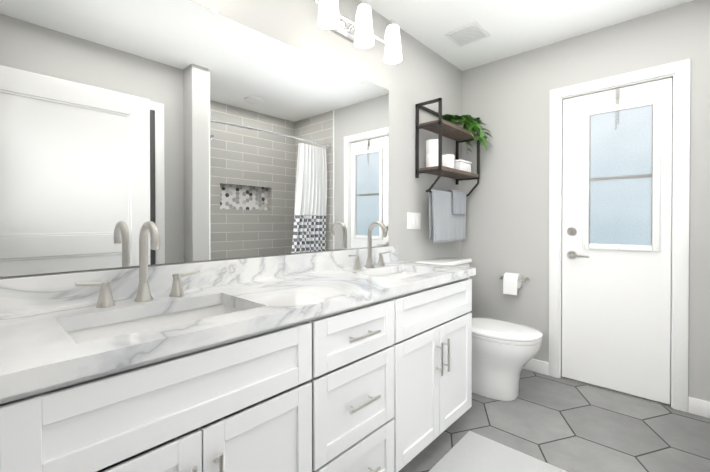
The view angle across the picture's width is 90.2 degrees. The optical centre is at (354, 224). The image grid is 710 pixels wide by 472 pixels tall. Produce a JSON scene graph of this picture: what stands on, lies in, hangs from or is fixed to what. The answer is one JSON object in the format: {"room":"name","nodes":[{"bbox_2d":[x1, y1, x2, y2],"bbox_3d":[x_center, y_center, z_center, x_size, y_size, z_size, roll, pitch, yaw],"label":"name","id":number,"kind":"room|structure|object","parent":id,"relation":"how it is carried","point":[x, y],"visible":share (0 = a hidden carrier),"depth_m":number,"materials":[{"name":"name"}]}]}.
{"room":"bathroom","nodes":[
{"label":"bathroom","id":0,"kind":"room"},
{"bbox_2d":[0,0,461,278],"bbox_3d":[-0.126,-0.101,2.032,0.120,2.460,3.250,0,1,43],"label":"wall","id":1,"kind":"structure","parent":0,"point":[420,72],"depth_m":2.40,"materials":[{"name":"grey paint"}]},
{"bbox_2d":[0,0,388,276],"bbox_3d":[-0.432,-0.362,1.600,0.006,1.010,1.918,0,1,43],"label":"vanity mirror","id":2,"kind":"object","parent":1,"relation":"attached to","point":[192,131],"visible":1,"depth_m":1.32,"materials":[{"name":"clear glass"}]},
{"bbox_2d":[0,246,399,313],"bbox_3d":[-0.400,0.198,1.629,0.020,0.100,1.998,0,1,43],"label":"backsplash","id":3,"kind":"structure","parent":1,"relation":"attached to","point":[40,292],"depth_m":1.28,"materials":[{"name":"white stone"}]},
{"bbox_2d":[313,0,401,63],"bbox_3d":[0.024,-1.114,1.961,0.182,0.248,0.640,0,1,43],"label":"sconce","id":4,"kind":"object","parent":1,"relation":"attached to","point":[358,31],"visible":1,"depth_m":1.92,"materials":[{"name":"white glass"}]},
{"bbox_2d":[407,212,420,229],"bbox_3d":[0.423,-0.025,2.533,0.009,0.120,0.170,0,1,43],"label":"switch plate","id":5,"kind":"object","parent":1,"relation":"attached to","point":[413,220],"visible":1,"depth_m":2.52,"materials":[{"name":"white plastic"}]},
{"bbox_2d":[415,98,479,196],"bbox_3d":[0.726,-0.547,2.713,0.202,0.638,0.640,0,1,43],"label":"shelf unit","id":6,"kind":"object","parent":1,"relation":"attached to","point":[440,127],"visible":0.83,"depth_m":2.56,"materials":[{"name":"black metal"}]},
{"bbox_2d":[426,139,453,167],"bbox_3d":[0.625,-0.507,2.595,0.224,0.203,0.112,0,0,-21],"label":"toilet paper rolls","id":7,"kind":"object","parent":6,"relation":"on","point":[432,154],"visible":0.75,"depth_m":2.54,"materials":[{"name":"white paper"}]},
{"bbox_2d":[429,189,465,242],"bbox_3d":[0.721,-0.059,2.724,0.047,0.386,0.535,0,1,43],"label":"hanging towel","id":8,"kind":"object","parent":6,"relation":"hanging from","point":[446,224],"visible":0.83,"depth_m":2.64,"materials":[{"name":"grey fabric"}]},
{"bbox_2d":[448,190,465,214],"bbox_3d":[0.804,-0.172,2.813,0.068,0.191,0.220,0,1,43],"label":"hanging towel","id":9,"kind":"object","parent":6,"relation":"hanging from","point":[459,201],"visible":0.79,"depth_m":2.79,"materials":[{"name":"grey fabric"}]},
{"bbox_2d":[454,159,471,171],"bbox_3d":[0.825,-0.453,2.812,0.136,0.091,0.196,0,1,43],"label":"storage box","id":10,"kind":"object","parent":6,"relation":"on","point":[461,164],"visible":0.52,"depth_m":2.73,"materials":[{"name":"white plastic"}]},
{"bbox_2d":[442,114,492,153],"bbox_3d":[0.872,-0.713,2.788,0.304,0.287,0.505,0,1,43],"label":"pothos plant","id":11,"kind":"object","parent":6,"relation":"on","point":[469,123],"visible":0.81,"depth_m":2.74,"materials":[{"name":"green plant"}]},
{"bbox_2d":[360,0,692,70],"bbox_3d":[0.824,-1.374,1.149,2.700,0.100,3.250,0,1,43],"label":"ceiling","id":12,"kind":"structure","parent":0,"point":[513,27],"depth_m":2.30,"materials":[{"name":"white paint"}]},
{"bbox_2d":[445,21,490,46],"bbox_3d":[0.792,-1.328,2.482,0.230,0.012,0.230,0,1,43],"label":"ceiling vent","id":13,"kind":"object","parent":12,"relation":"in","point":[476,31],"visible":0.98,"depth_m":2.47,"materials":[{"name":"white"}]},
{"bbox_2d":[398,369,709,471],"bbox_3d":[0.824,1.186,1.169,2.700,0.100,3.250,0,1,43],"label":"floor","id":14,"kind":"structure","parent":0,"point":[567,425],"depth_m":1.94,"materials":[{"name":"tile"}]},
{"bbox_2d":[0,274,475,471],"bbox_3d":[-0.191,0.712,1.443,0.584,0.844,1.965,0,1,43],"label":"bathroom vanity","id":15,"kind":"object","parent":14,"relation":"on","point":[329,361],"depth_m":1.03,"materials":[{"name":"white wood"}]},
{"bbox_2d":[0,262,475,389],"bbox_3d":[-0.201,0.270,1.446,0.560,0.040,1.998,0,1,43],"label":"countertop","id":16,"kind":"structure","parent":15,"relation":"on","point":[35,345],"depth_m":1.00,"materials":[{"name":"white stone"}]},
{"bbox_2d":[75,221,199,307],"bbox_3d":[-0.662,0.120,1.135,0.149,0.262,0.362,0,1,43],"label":"faucet","id":17,"kind":"object","parent":16,"relation":"on","point":[105,299],"visible":1,"depth_m":1.15,"materials":[{"name":"silver metal"}]},
{"bbox_2d":[64,298,247,341],"bbox_3d":[-0.539,0.357,1.023,0.342,0.152,0.522,0,1,43],"label":"sink","id":18,"kind":"object","parent":16,"relation":"in","point":[83,331],"depth_m":1.11,"materials":[{"name":"white ceramic"}]},
{"bbox_2d":[349,221,390,269],"bbox_3d":[0.119,0.113,1.985,0.149,0.262,0.362,0,1,43],"label":"faucet","id":19,"kind":"object","parent":16,"relation":"on","point":[357,264],"visible":1,"depth_m":2.00,"materials":[{"name":"silver metal"}]},
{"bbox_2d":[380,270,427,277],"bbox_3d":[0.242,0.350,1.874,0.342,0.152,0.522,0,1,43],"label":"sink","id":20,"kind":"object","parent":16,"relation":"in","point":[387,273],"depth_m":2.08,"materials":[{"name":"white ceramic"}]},
{"bbox_2d":[416,257,542,400],"bbox_3d":[0.872,0.696,2.458,0.775,0.859,0.470,0,1,43],"label":"toilet","id":21,"kind":"object","parent":14,"relation":"on","point":[504,352],"visible":0.48,"depth_m":2.26,"materials":[{"name":"white ceramic"}]},
{"bbox_2d":[429,431,566,471],"bbox_3d":[0.519,1.124,1.432,0.505,0.018,0.845,0,1,43],"label":"bath mat","id":22,"kind":"object","parent":14,"relation":"on","point":[470,451],"visible":0.97,"depth_m":1.68,"materials":[{"name":"white fabric"}]},
{"bbox_2d":[462,0,709,401],"bbox_3d":[1.883,-0.103,2.312,2.460,2.460,0.120,0,1,43],"label":"wall","id":23,"kind":"structure","parent":0,"point":[506,101],"depth_m":2.67,"materials":[{"name":"grey paint"}]},
{"bbox_2d":[500,272,529,294],"bbox_3d":[1.228,0.459,2.756,0.216,0.159,0.114,0,1,43],"label":"toilet paper holder","id":24,"kind":"object","parent":23,"relation":"attached to","point":[512,282],"visible":1,"depth_m":2.72,"materials":[{"name":"silver metal"}]},
{"bbox_2d":[523,359,709,417],"bbox_3d":[0.574,1.087,1.398,1.780,0.095,3.010,0,1,43],"label":"baseboard","id":25,"kind":"structure","parent":23,"relation":"attached to","point":[699,407],"depth_m":2.11,"materials":[{"name":"white wood"}]},
{"bbox_2d":[562,77,672,404],"bbox_3d":[1.730,0.105,2.381,0.595,2.027,0.100,0,1,43],"label":"exterior door","id":26,"kind":"structure","parent":23,"relation":"in","point":[616,234],"depth_m":2.36,"materials":[{"name":"white wood"}]},
{"bbox_2d":[549,59,690,411],"bbox_3d":[1.761,0.070,2.414,0.755,2.116,0.136,0,1,43],"label":"door frame","id":27,"kind":"structure","parent":23,"relation":"attached to","point":[678,72],"depth_m":2.17,"materials":[{"name":"white wood"}]}
]}

